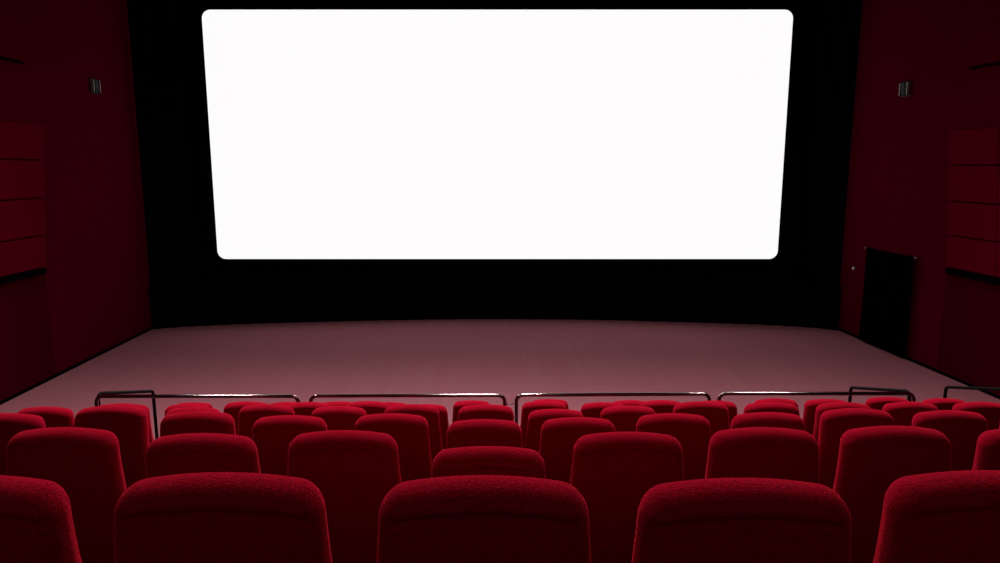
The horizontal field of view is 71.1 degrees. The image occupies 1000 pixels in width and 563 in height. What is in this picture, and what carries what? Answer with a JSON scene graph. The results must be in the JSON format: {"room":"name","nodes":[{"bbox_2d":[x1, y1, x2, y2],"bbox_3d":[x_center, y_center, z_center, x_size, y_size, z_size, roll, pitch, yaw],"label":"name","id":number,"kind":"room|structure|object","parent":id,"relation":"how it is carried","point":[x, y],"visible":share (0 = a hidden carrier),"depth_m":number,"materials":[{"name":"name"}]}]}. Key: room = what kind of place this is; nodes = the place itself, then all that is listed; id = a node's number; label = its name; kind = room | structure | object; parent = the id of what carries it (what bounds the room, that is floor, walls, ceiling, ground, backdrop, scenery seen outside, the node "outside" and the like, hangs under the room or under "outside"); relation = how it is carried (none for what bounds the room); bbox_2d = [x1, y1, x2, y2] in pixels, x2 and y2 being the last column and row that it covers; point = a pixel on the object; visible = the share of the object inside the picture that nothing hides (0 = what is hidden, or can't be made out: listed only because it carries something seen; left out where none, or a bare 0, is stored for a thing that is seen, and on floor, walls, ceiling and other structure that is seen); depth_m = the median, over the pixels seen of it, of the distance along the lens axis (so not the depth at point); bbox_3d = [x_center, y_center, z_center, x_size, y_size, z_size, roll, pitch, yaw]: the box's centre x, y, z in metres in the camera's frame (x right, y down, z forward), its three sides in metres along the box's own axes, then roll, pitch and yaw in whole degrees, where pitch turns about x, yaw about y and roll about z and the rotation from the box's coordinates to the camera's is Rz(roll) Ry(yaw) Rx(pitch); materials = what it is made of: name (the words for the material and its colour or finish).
{"room":"auditorium","nodes":[
{"label":"auditorium","id":0,"kind":"room"},
{"bbox_2d":[0,0,151,400],"bbox_3d":[-8.730,-1.720,7.469,0.200,9.200,23.313,0,9,-1],"label":"wall","id":1,"kind":"structure","parent":0,"point":[97,275],"depth_m":14.87,"materials":[{"name":"red fabric"}]},
{"bbox_2d":[0,57,24,63],"bbox_3d":[-8.699,-3.756,11.345,0.073,0.020,3.003,0,9,-1],"label":"trim","id":2,"kind":"structure","parent":1,"relation":"attached to","point":[2,58],"depth_m":12.49,"materials":[{"name":"black"}]},
{"bbox_2d":[0,121,43,158],"bbox_3d":[-8.723,-2.562,12.750,0.088,0.651,1.358,0,9,-1],"label":"board","id":3,"kind":"object","parent":1,"relation":"attached to","point":[18,140],"visible":1,"depth_m":12.69,"materials":[{"name":"fabric"}]},
{"bbox_2d":[0,198,44,240],"bbox_3d":[-8.717,-1.144,12.766,0.088,0.680,1.361,0,9,-1],"label":"board","id":4,"kind":"object","parent":1,"relation":"attached to","point":[18,218],"visible":1,"depth_m":12.69,"materials":[{"name":"fabric"}]},
{"bbox_2d":[0,160,44,199],"bbox_3d":[-8.720,-1.860,12.757,0.088,0.680,1.358,0,9,-1],"label":"board","id":5,"kind":"object","parent":1,"relation":"attached to","point":[19,179],"visible":1,"depth_m":12.69,"materials":[{"name":"fabric"}]},
{"bbox_2d":[0,236,45,276],"bbox_3d":[-8.714,-0.479,12.774,0.088,0.578,1.343,0,9,-1],"label":"board","id":6,"kind":"object","parent":1,"relation":"attached to","point":[16,256],"visible":1,"depth_m":12.71,"materials":[{"name":"fabric"}]},
{"bbox_2d":[0,268,46,283],"bbox_3d":[-8.708,-0.104,12.770,0.098,0.100,1.283,0,9,-1],"label":"trim","id":7,"kind":"structure","parent":1,"relation":"attached to","point":[11,278],"depth_m":12.71,"materials":[{"name":"black"}]},
{"bbox_2d":[0,274,55,397],"bbox_3d":[-8.707,1.164,11.367,0.018,1.982,4.618,0,9,-1],"label":"cladding","id":8,"kind":"object","parent":1,"relation":"attached to","point":[26,343],"visible":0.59,"depth_m":12.86,"materials":[{"name":"red fabric"}]},
{"bbox_2d":[0,327,151,404],"bbox_3d":[-8.754,1.908,13.507,0.030,0.060,8.683,0,9,-1],"label":"baseboard","id":9,"kind":"structure","parent":1,"relation":"attached to","point":[9,398],"depth_m":14.20,"materials":[{"name":"black"}]},
{"bbox_2d":[89,78,100,93],"bbox_3d":[-8.790,-4.248,15.209,0.093,0.310,0.272,0,9,-1],"label":"wall sconce","id":10,"kind":"object","parent":1,"relation":"attached to","point":[95,87],"visible":1,"depth_m":15.15,"materials":[{"name":"black paint"}]},
{"bbox_2d":[0,319,999,439],"bbox_3d":[0.000,2.917,8.241,22.000,0.200,23.700,0,9,0],"label":"floor","id":11,"kind":"structure","parent":0,"point":[509,358],"depth_m":14.76,"materials":[{"name":"carpet"}]},
{"bbox_2d":[97,390,158,438],"bbox_3d":[-5.122,1.936,9.689,0.098,1.259,1.450,0,9,0],"label":"stair handrail","id":12,"kind":"object","parent":11,"relation":"on","point":[127,391],"visible":0.48,"depth_m":10.10,"materials":[{"name":"polished chrome steel metal"}]},
{"bbox_2d":[848,386,910,401],"bbox_3d":[5.196,1.921,9.687,0.090,1.289,1.451,0,9,-2],"label":"stair handrail","id":13,"kind":"object","parent":11,"relation":"on","point":[851,388],"visible":0.51,"depth_m":9.62,"materials":[{"name":"metal"}]},
{"bbox_2d":[943,386,999,397],"bbox_3d":[6.640,1.916,9.686,0.090,1.299,1.456,-1,9,-6],"label":"stair handrail","id":14,"kind":"object","parent":11,"relation":"on","point":[946,388],"visible":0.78,"depth_m":9.85,"materials":[{"name":"black metal"}]},
{"bbox_2d":[838,0,999,395],"bbox_3d":[9.322,-1.720,7.469,0.200,9.200,23.362,-1,9,-4],"label":"wall","id":15,"kind":"structure","parent":0,"point":[897,192],"depth_m":14.83,"materials":[{"name":"red fabric"}]},
{"bbox_2d":[858,247,919,358],"bbox_3d":[8.647,0.432,15.681,0.128,2.222,1.846,-1,9,-4],"label":"door curtain","id":16,"kind":"object","parent":15,"relation":"attached to","point":[884,320],"visible":1,"depth_m":15.59,"materials":[{"name":"black fabric"}]},
{"bbox_2d":[899,81,910,96],"bbox_3d":[8.666,-4.122,14.990,0.093,0.310,0.272,-1,9,-4],"label":"wall sconce","id":17,"kind":"object","parent":15,"relation":"attached to","point":[904,87],"visible":1,"depth_m":14.93,"materials":[{"name":"black paint"}]},
{"bbox_2d":[838,328,999,399],"bbox_3d":[8.864,1.908,13.507,0.030,0.060,8.700,-1,9,-4],"label":"baseboard","id":18,"kind":"structure","parent":15,"relation":"attached to","point":[839,329],"depth_m":13.98,"materials":[{"name":"black"}]},
{"bbox_2d":[937,274,999,391],"bbox_3d":[8.981,1.138,11.528,0.018,1.982,4.952,-1,9,-4],"label":"cladding","id":19,"kind":"object","parent":15,"relation":"attached to","point":[969,344],"visible":0.96,"depth_m":13.16,"materials":[{"name":"red fabric"}]},
{"bbox_2d":[946,236,996,275],"bbox_3d":[8.828,-0.493,13.100,0.088,0.595,1.330,-1,9,-4],"label":"board","id":20,"kind":"object","parent":15,"relation":"attached to","point":[973,255],"visible":1,"depth_m":13.03,"materials":[{"name":"fabric"}]},
{"bbox_2d":[945,268,999,284],"bbox_3d":[8.868,-0.005,12.478,0.098,0.100,2.572,-1,9,-4],"label":"trim","id":21,"kind":"structure","parent":15,"relation":"attached to","point":[975,276],"depth_m":13.01,"materials":[{"name":"black"}]},
{"bbox_2d":[948,166,998,203],"bbox_3d":[8.818,-1.818,13.038,0.088,0.666,1.341,-1,9,-4],"label":"board","id":22,"kind":"object","parent":15,"relation":"attached to","point":[979,184],"visible":1,"depth_m":12.97,"materials":[{"name":"fabric"}]},
{"bbox_2d":[947,202,999,240],"bbox_3d":[8.823,-1.137,13.070,0.088,0.631,1.333,-1,9,-4],"label":"board","id":23,"kind":"object","parent":15,"relation":"attached to","point":[972,220],"visible":1,"depth_m":13.01,"materials":[{"name":"fabric"}]},
{"bbox_2d":[948,127,999,163],"bbox_3d":[8.813,-2.505,13.007,0.088,0.644,1.335,-1,9,-4],"label":"board","id":24,"kind":"object","parent":15,"relation":"attached to","point":[969,146],"visible":1,"depth_m":12.94,"materials":[{"name":"fabric"}]},
{"bbox_2d":[967,62,999,69],"bbox_3d":[8.894,-3.739,11.652,0.073,0.020,3.011,-1,9,-4],"label":"trim","id":25,"kind":"structure","parent":15,"relation":"attached to","point":[999,62],"depth_m":12.72,"materials":[{"name":"black"}]},
{"bbox_3d":[0.000,-6.356,6.697,22.000,0.200,23.700,0,9,0],"label":"ceiling","id":26,"kind":"structure","parent":0,"visible":0},
{"bbox_2d":[127,0,197,284],"bbox_3d":[-8.320,-3.889,17.243,1.119,8.110,0.083,-3,10,-19],"label":"drape","id":27,"kind":"object","parent":26,"relation":"hanging from","point":[154,25],"visible":1,"depth_m":17.30,"materials":[{"name":"black fabric"}]},
{"bbox_2d":[198,0,796,262],"bbox_3d":[-0.065,-4.296,18.290,15.284,7.671,0.085,0,9,0],"label":"screen","id":28,"kind":"object","parent":26,"relation":"hanging from","point":[334,133],"visible":1,"depth_m":18.33,"materials":[{"name":"white projection screen fabric"}]},
{"bbox_2d":[178,0,823,282],"bbox_3d":[-0.200,-3.571,18.606,17.320,9.184,0.060,0,9,0],"label":"drape","id":29,"kind":"object","parent":26,"relation":"hanging from","point":[789,267],"visible":0.18,"depth_m":18.85,"materials":[{"name":"black fabric"}]},
{"bbox_2d":[804,0,862,285],"bbox_3d":[8.178,-3.874,17.151,0.841,8.110,0.070,5,11,29],"label":"drape","id":30,"kind":"object","parent":26,"relation":"hanging from","point":[841,22],"visible":1,"depth_m":17.21,"materials":[{"name":"black fabric"}]},
{"bbox_3d":[0.661,2.073,2.707,18.636,3.281,12.660,0,9,0],"label":"floor","id":31,"kind":"structure","parent":0,"visible":0},
{"bbox_2d":[0,413,45,474],"bbox_3d":[-2.788,1.213,4.260,0.469,1.019,0.566,0,9,0],"label":"chair","id":32,"kind":"object","parent":31,"relation":"on","point":[11,424],"visible":0.18,"depth_m":3.92,"materials":[{"name":"red fabric"}]},
{"bbox_2d":[0,475,81,562],"bbox_3d":[-1.071,0.851,1.702,0.469,1.017,0.583,0,9,0],"label":"chair","id":33,"kind":"object","parent":31,"relation":"on","point":[37,525],"visible":1,"depth_m":1.36,"materials":[{"name":"red fabric"}]},
{"bbox_2d":[18,407,74,427],"bbox_3d":[-3.392,1.397,5.526,0.469,1.017,0.585,0,9,0],"label":"chair","id":34,"kind":"object","parent":31,"relation":"on","point":[52,416],"visible":0.23,"depth_m":5.18,"materials":[{"name":"red fabric"}]},
{"bbox_2d":[7,427,126,562],"bbox_3d":[-1.679,1.030,2.989,0.469,1.020,0.558,0,9,0],"label":"chair","id":35,"kind":"object","parent":31,"relation":"on","point":[86,463],"visible":0.65,"depth_m":2.66,"materials":[{"name":"red fabric"}]},
{"bbox_2d":[74,405,149,487],"bbox_3d":[-2.266,1.206,4.300,0.469,1.018,0.485,0,9,0],"label":"chair","id":36,"kind":"object","parent":31,"relation":"on","point":[129,424],"visible":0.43,"depth_m":4.04,"materials":[{"name":"red fabric"}]},
{"bbox_2d":[100,403,153,442],"bbox_3d":[-2.850,1.391,5.552,0.469,1.021,0.532,0,9,0],"label":"chair","id":37,"kind":"object","parent":31,"relation":"on","point":[146,408],"visible":0.12,"depth_m":5.27,"materials":[{"name":"red fabric"}]},
{"bbox_2d":[165,404,208,414],"bbox_3d":[-2.879,1.587,6.779,0.469,1.009,0.631,0,9,0],"label":"chair","id":38,"kind":"object","parent":31,"relation":"on","point":[168,408],"visible":0.1,"depth_m":6.43,"materials":[{"name":"red fabric"}]},
{"bbox_2d":[165,407,219,415],"bbox_3d":[-2.283,1.399,5.522,0.469,1.015,0.593,0,9,0],"label":"chair","id":39,"kind":"object","parent":31,"relation":"on","point":[184,409],"visible":0.09,"depth_m":5.19,"materials":[{"name":"red fabric"}]},
{"bbox_2d":[177,402,212,407],"bbox_3d":[-3.365,1.777,8.036,0.469,1.000,0.670,0,9,0],"label":"chair","id":40,"kind":"object","parent":31,"relation":"on","point":[199,403],"visible":0.08,"depth_m":7.67,"materials":[{"name":"red fabric"}]},
{"bbox_2d":[94,394,299,406],"bbox_3d":[-3.770,1.778,8.872,2.708,0.723,0.068,0,9,0],"label":"guard rail","id":41,"kind":"object","parent":31,"relation":"on","point":[96,402],"visible":0.63,"depth_m":8.80,"materials":[{"name":"silver metal"}]},
{"bbox_2d":[160,411,235,436],"bbox_3d":[-1.722,1.210,4.272,0.469,1.021,0.541,0,9,0],"label":"chair","id":42,"kind":"object","parent":31,"relation":"on","point":[186,422],"visible":0.22,"depth_m":3.94,"materials":[{"name":"red fabric"}]},
{"bbox_2d":[145,433,260,477],"bbox_3d":[-1.128,1.036,2.966,0.469,1.014,0.605,0,9,0],"label":"chair","id":43,"kind":"object","parent":31,"relation":"on","point":[189,452],"visible":0.37,"depth_m":2.61,"materials":[{"name":"red fabric"}]},
{"bbox_2d":[113,472,331,562],"bbox_3d":[-0.559,0.850,1.705,0.469,1.018,0.575,0,9,0],"label":"chair","id":44,"kind":"object","parent":31,"relation":"on","point":[205,517],"visible":1,"depth_m":1.36,"materials":[{"name":"red fabric"}]},
{"bbox_2d":[224,401,265,434],"bbox_3d":[-2.353,1.579,6.804,0.469,1.017,0.579,0,9,0],"label":"chair","id":45,"kind":"object","parent":31,"relation":"on","point":[233,408],"visible":0.16,"depth_m":6.46,"materials":[{"name":"red fabric"}]},
{"bbox_2d":[238,404,294,438],"bbox_3d":[-1.752,1.392,5.546,0.469,1.021,0.543,0,9,0],"label":"chair","id":46,"kind":"object","parent":31,"relation":"on","point":[248,415],"visible":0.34,"depth_m":5.22,"materials":[{"name":"red fabric"}]},
{"bbox_2d":[272,402,297,405],"bbox_3d":[-2.334,1.775,8.040,0.469,1.002,0.661,0,9,0],"label":"chair","id":47,"kind":"object","parent":31,"relation":"on","point":[278,403],"visible":0.03,"depth_m":7.67,"materials":[{"name":"red fabric"}]},
{"bbox_2d":[252,415,326,475],"bbox_3d":[-1.182,1.216,4.248,0.469,1.016,0.590,0,9,0],"label":"chair","id":48,"kind":"object","parent":31,"relation":"on","point":[272,436],"visible":0.26,"depth_m":3.90,"materials":[{"name":"red fabric"}]},
{"bbox_2d":[289,402,330,415],"bbox_3d":[-1.764,1.580,6.799,0.469,1.016,0.590,0,9,0],"label":"chair","id":49,"kind":"object","parent":31,"relation":"on","point":[300,408],"visible":0.16,"depth_m":6.45,"materials":[{"name":"red fabric"}]},
{"bbox_2d":[324,401,350,405],"bbox_3d":[-1.775,1.773,8.045,0.469,1.005,0.651,0,9,0],"label":"chair","id":50,"kind":"object","parent":31,"relation":"on","point":[334,403],"visible":0.06,"depth_m":7.67,"materials":[{"name":"red fabric"}]},
{"bbox_2d":[311,406,366,430],"bbox_3d":[-1.201,1.396,5.530,0.469,1.018,0.577,0,9,0],"label":"chair","id":51,"kind":"object","parent":31,"relation":"on","point":[335,417],"visible":0.16,"depth_m":5.18,"materials":[{"name":"red fabric"}]},
{"bbox_2d":[287,430,401,562],"bbox_3d":[-0.598,1.033,2.977,0.469,1.017,0.583,0,9,0],"label":"chair","id":52,"kind":"object","parent":31,"relation":"on","point":[353,471],"visible":0.69,"depth_m":2.65,"materials":[{"name":"red fabric"}]},
{"bbox_2d":[347,401,388,414],"bbox_3d":[-1.229,1.578,6.807,0.469,1.018,0.573,0,9,0],"label":"chair","id":53,"kind":"object","parent":31,"relation":"on","point":[371,407],"visible":0.15,"depth_m":6.46,"materials":[{"name":"red fabric"}]},
{"bbox_2d":[354,413,431,481],"bbox_3d":[-0.613,1.213,4.259,0.469,1.018,0.568,0,9,0],"label":"chair","id":54,"kind":"object","parent":31,"relation":"on","point":[410,432],"visible":0.39,"depth_m":3.93,"materials":[{"name":"red fabric"}]},
{"bbox_2d":[385,402,404,405],"bbox_3d":[-1.222,1.776,8.039,0.469,1.001,0.665,0,9,0],"label":"chair","id":55,"kind":"object","parent":31,"relation":"on","point":[388,403],"visible":0.02,"depth_m":7.67,"materials":[{"name":"red fabric"}]},
{"bbox_2d":[309,393,513,405],"bbox_3d":[-1.122,1.772,8.871,2.600,0.735,0.068,0,9,0],"label":"guard rail","id":56,"kind":"object","parent":31,"relation":"on","point":[501,396],"visible":0.75,"depth_m":8.80,"materials":[{"name":"silver metal"}]},
{"bbox_2d":[384,404,443,462],"bbox_3d":[-0.663,1.392,5.546,0.469,1.021,0.543,0,9,0],"label":"chair","id":57,"kind":"object","parent":31,"relation":"on","point":[430,413],"visible":0.19,"depth_m":5.23,"materials":[{"name":"red fabric"}]},
{"bbox_2d":[423,404,448,448],"bbox_3d":[-0.692,1.587,6.779,0.469,1.009,0.631,0,9,0],"label":"chair","id":58,"kind":"object","parent":31,"relation":"on","point":[444,424],"visible":0.18,"depth_m":6.44,"materials":[{"name":"red fabric"}]},
{"bbox_2d":[452,400,488,422],"bbox_3d":[-0.309,1.769,8.055,0.469,1.009,0.631,0,9,0],"label":"chair","id":59,"kind":"object","parent":31,"relation":"on","point":[457,406],"visible":0.21,"depth_m":7.70,"materials":[{"name":"red fabric"}]},
{"bbox_2d":[376,475,591,562],"bbox_3d":[-0.032,0.851,1.700,0.469,1.016,0.587,0,9,0],"label":"chair","id":60,"kind":"object","parent":31,"relation":"on","point":[465,518],"visible":1,"depth_m":1.35,"materials":[{"name":"red fabric"}]},
{"bbox_2d":[446,419,522,448],"bbox_3d":[-0.087,1.223,4.228,0.469,1.008,0.634,0,9,0],"label":"chair","id":61,"kind":"object","parent":31,"relation":"on","point":[473,432],"visible":0.31,"depth_m":3.86,"materials":[{"name":"red fabric"}]},
{"bbox_2d":[458,404,513,420],"bbox_3d":[-0.105,1.392,5.545,0.469,1.020,0.546,0,9,0],"label":"chair","id":62,"kind":"object","parent":31,"relation":"on","point":[480,411],"visible":0.3,"depth_m":5.21,"materials":[{"name":"red fabric"}]},
{"bbox_2d":[431,446,545,478],"bbox_3d":[-0.042,1.052,2.928,0.469,0.995,0.686,0,9,0],"label":"chair","id":63,"kind":"object","parent":31,"relation":"on","point":[473,460],"visible":0.24,"depth_m":2.53,"materials":[{"name":"red fabric"}]},
{"bbox_2d":[520,401,565,447],"bbox_3d":[0.410,1.577,6.809,0.469,1.018,0.568,0,9,0],"label":"chair","id":64,"kind":"object","parent":31,"relation":"on","point":[528,407],"visible":0.27,"depth_m":6.48,"materials":[{"name":"red fabric"}]},
{"bbox_2d":[534,399,568,408],"bbox_3d":[0.549,1.764,8.068,0.469,1.014,0.602,0,9,0],"label":"chair","id":65,"kind":"object","parent":31,"relation":"on","point":[556,400],"visible":0.11,"depth_m":7.73,"materials":[{"name":"red fabric"}]},
{"bbox_2d":[525,409,583,452],"bbox_3d":[0.416,1.403,5.510,0.469,1.011,0.619,0,9,0],"label":"chair","id":66,"kind":"object","parent":31,"relation":"on","point":[536,418],"visible":0.22,"depth_m":5.16,"materials":[{"name":"red fabric"}]},
{"bbox_2d":[539,417,615,483],"bbox_3d":[0.438,1.220,4.237,0.469,1.012,0.613,0,9,0],"label":"chair","id":67,"kind":"object","parent":31,"relation":"on","point":[558,437],"visible":0.35,"depth_m":3.89,"materials":[{"name":"red fabric"}]},
{"bbox_2d":[581,402,623,417],"bbox_3d":[0.956,1.581,6.797,0.469,1.015,0.594,0,9,0],"label":"chair","id":68,"kind":"object","parent":31,"relation":"on","point":[593,410],"visible":0.19,"depth_m":6.45,"materials":[{"name":"red fabric"}]},
{"bbox_2d":[514,392,710,423],"bbox_3d":[1.453,1.764,8.870,2.561,0.751,0.068,0,9,0],"label":"guard rail","id":69,"kind":"object","parent":31,"relation":"on","point":[520,395],"visible":0.7,"depth_m":8.79,"materials":[{"name":"silver metal"}]},
{"bbox_2d":[570,432,683,562],"bbox_3d":[0.486,1.034,2.971,0.469,1.015,0.594,0,9,0],"label":"chair","id":70,"kind":"object","parent":31,"relation":"on","point":[612,472],"visible":0.64,"depth_m":2.64,"materials":[{"name":"red fabric"}]},
{"bbox_2d":[600,406,655,431],"bbox_3d":[0.960,1.395,5.534,0.469,1.018,0.568,0,9,0],"label":"chair","id":71,"kind":"object","parent":31,"relation":"on","point":[623,418],"visible":0.22,"depth_m":5.19,"materials":[{"name":"red fabric"}]},
{"bbox_2d":[613,400,643,405],"bbox_3d":[1.437,1.768,8.057,0.469,1.010,0.625,0,9,0],"label":"chair","id":72,"kind":"object","parent":31,"relation":"on","point":[623,402],"visible":0.05,"depth_m":7.69,"materials":[{"name":"red fabric"}]},
{"bbox_2d":[639,400,679,413],"bbox_3d":[1.504,1.575,6.818,0.469,1.020,0.551,0,9,0],"label":"chair","id":73,"kind":"object","parent":31,"relation":"on","point":[659,406],"visible":0.16,"depth_m":6.48,"materials":[{"name":"red fabric"}]},
{"bbox_2d":[636,413,710,480],"bbox_3d":[0.980,1.213,4.260,0.469,1.019,0.566,0,9,0],"label":"chair","id":74,"kind":"object","parent":31,"relation":"on","point":[692,431],"visible":0.36,"depth_m":3.93,"materials":[{"name":"red fabric"}]},
{"bbox_2d":[673,401,729,436],"bbox_3d":[1.525,1.388,5.568,0.469,1.021,0.500,0,9,0],"label":"chair","id":75,"kind":"object","parent":31,"relation":"on","point":[717,414],"visible":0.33,"depth_m":5.27,"materials":[{"name":"red fabric"}]},
{"bbox_2d":[708,400,736,428],"bbox_3d":[1.997,1.576,6.814,0.469,1.019,0.560,0,9,0],"label":"chair","id":76,"kind":"object","parent":31,"relation":"on","point":[732,408],"visible":0.16,"depth_m":6.48,"materials":[{"name":"red fabric"}]},
{"bbox_2d":[631,478,851,562],"bbox_3d":[0.481,0.853,1.695,0.469,1.015,0.596,0,9,0],"label":"chair","id":77,"kind":"object","parent":31,"relation":"on","point":[711,520],"visible":1,"depth_m":1.34,"materials":[{"name":"red fabric"}]},
{"bbox_2d":[705,427,818,483],"bbox_3d":[1.013,1.030,2.989,0.469,1.020,0.558,0,9,0],"label":"chair","id":78,"kind":"object","parent":31,"relation":"on","point":[748,452],"visible":0.37,"depth_m":2.65,"materials":[{"name":"red fabric"}]},
{"bbox_2d":[731,412,805,430],"bbox_3d":[1.521,1.211,4.267,0.469,1.020,0.552,0,9,0],"label":"chair","id":79,"kind":"object","parent":31,"relation":"on","point":[756,419],"visible":0.18,"depth_m":3.93,"materials":[{"name":"red fabric"}]},
{"bbox_2d":[743,402,799,415],"bbox_3d":[2.054,1.389,5.562,0.469,1.022,0.512,0,9,0],"label":"chair","id":80,"kind":"object","parent":31,"relation":"on","point":[779,407],"visible":0.23,"depth_m":5.26,"materials":[{"name":"red fabric"}]},
{"bbox_2d":[754,398,797,407],"bbox_3d":[2.586,1.571,6.834,0.469,1.022,0.518,0,9,0],"label":"chair","id":81,"kind":"object","parent":31,"relation":"on","point":[789,401],"visible":0.12,"depth_m":6.54,"materials":[{"name":"red fabric"}]},
{"bbox_2d":[717,392,915,401],"bbox_3d":[3.987,1.761,8.870,2.519,0.757,0.068,0,9,0],"label":"guard rail","id":82,"kind":"object","parent":31,"relation":"on","point":[913,399],"visible":0.69,"depth_m":8.79,"materials":[{"name":"silver metal"}]},
{"bbox_2d":[803,399,845,435],"bbox_3d":[3.058,1.572,6.829,0.469,1.022,0.527,0,9,0],"label":"chair","id":83,"kind":"object","parent":31,"relation":"on","point":[810,406],"visible":0.2,"depth_m":6.52,"materials":[{"name":"red fabric"}]},
{"bbox_2d":[813,402,869,442],"bbox_3d":[2.601,1.389,5.562,0.469,1.022,0.512,0,9,0],"label":"chair","id":84,"kind":"object","parent":31,"relation":"on","point":[821,408],"visible":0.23,"depth_m":5.27,"materials":[{"name":"red fabric"}]},
{"bbox_2d":[818,408,893,489],"bbox_3d":[2.054,1.206,4.289,0.469,1.022,0.507,0,9,0],"label":"chair","id":85,"kind":"object","parent":31,"relation":"on","point":[834,423],"visible":0.35,"depth_m":4.00,"materials":[{"name":"red fabric"}]},
{"bbox_2d":[865,397,908,409],"bbox_3d":[3.665,1.570,6.849,0.469,1.020,0.488,0,9,0],"label":"chair","id":86,"kind":"object","parent":31,"relation":"on","point":[877,403],"visible":0.17,"depth_m":6.57,"materials":[{"name":"red fabric"}]},
{"bbox_2d":[833,426,950,562],"bbox_3d":[1.526,1.028,2.995,0.469,1.020,0.546,0,9,0],"label":"chair","id":87,"kind":"object","parent":31,"relation":"on","point":[870,459],"visible":0.58,"depth_m":2.67,"materials":[{"name":"red fabric"}]},
{"bbox_2d":[882,402,937,425],"bbox_3d":[3.113,1.388,5.566,0.469,1.022,0.504,0,9,0],"label":"chair","id":88,"kind":"object","parent":31,"relation":"on","point":[902,413],"visible":0.18,"depth_m":5.26,"materials":[{"name":"red fabric"}]},
{"bbox_2d":[873,470,999,562],"bbox_3d":[0.985,0.849,1.709,0.469,1.019,0.568,0,9,0],"label":"chair","id":89,"kind":"object","parent":31,"relation":"on","point":[948,516],"visible":1,"depth_m":1.37,"materials":[{"name":"red fabric"}]},
{"bbox_2d":[923,398,963,409],"bbox_3d":[4.171,1.571,6.837,0.469,1.022,0.512,0,9,0],"label":"chair","id":90,"kind":"object","parent":31,"relation":"on","point":[940,403],"visible":0.16,"depth_m":6.53,"materials":[{"name":"red fabric"}]},
{"bbox_2d":[912,410,987,470],"bbox_3d":[2.569,1.208,4.278,0.469,1.022,0.530,0,9,0],"label":"chair","id":91,"kind":"object","parent":31,"relation":"on","point":[963,429],"visible":0.27,"depth_m":3.96,"materials":[{"name":"red fabric"}]},
{"bbox_2d":[952,402,999,429],"bbox_3d":[3.646,1.388,5.566,0.469,1.022,0.504,0,9,0],"label":"chair","id":92,"kind":"object","parent":31,"relation":"on","point":[990,411],"visible":0.19,"depth_m":5.26,"materials":[{"name":"red fabric"}]},
{"bbox_2d":[972,429,999,469],"bbox_3d":[2.050,1.030,2.989,0.469,1.020,0.558,0,9,0],"label":"chair","id":93,"kind":"object","parent":31,"relation":"on","point":[987,453],"visible":0.27,"depth_m":2.67,"materials":[{"name":"red fabric"}]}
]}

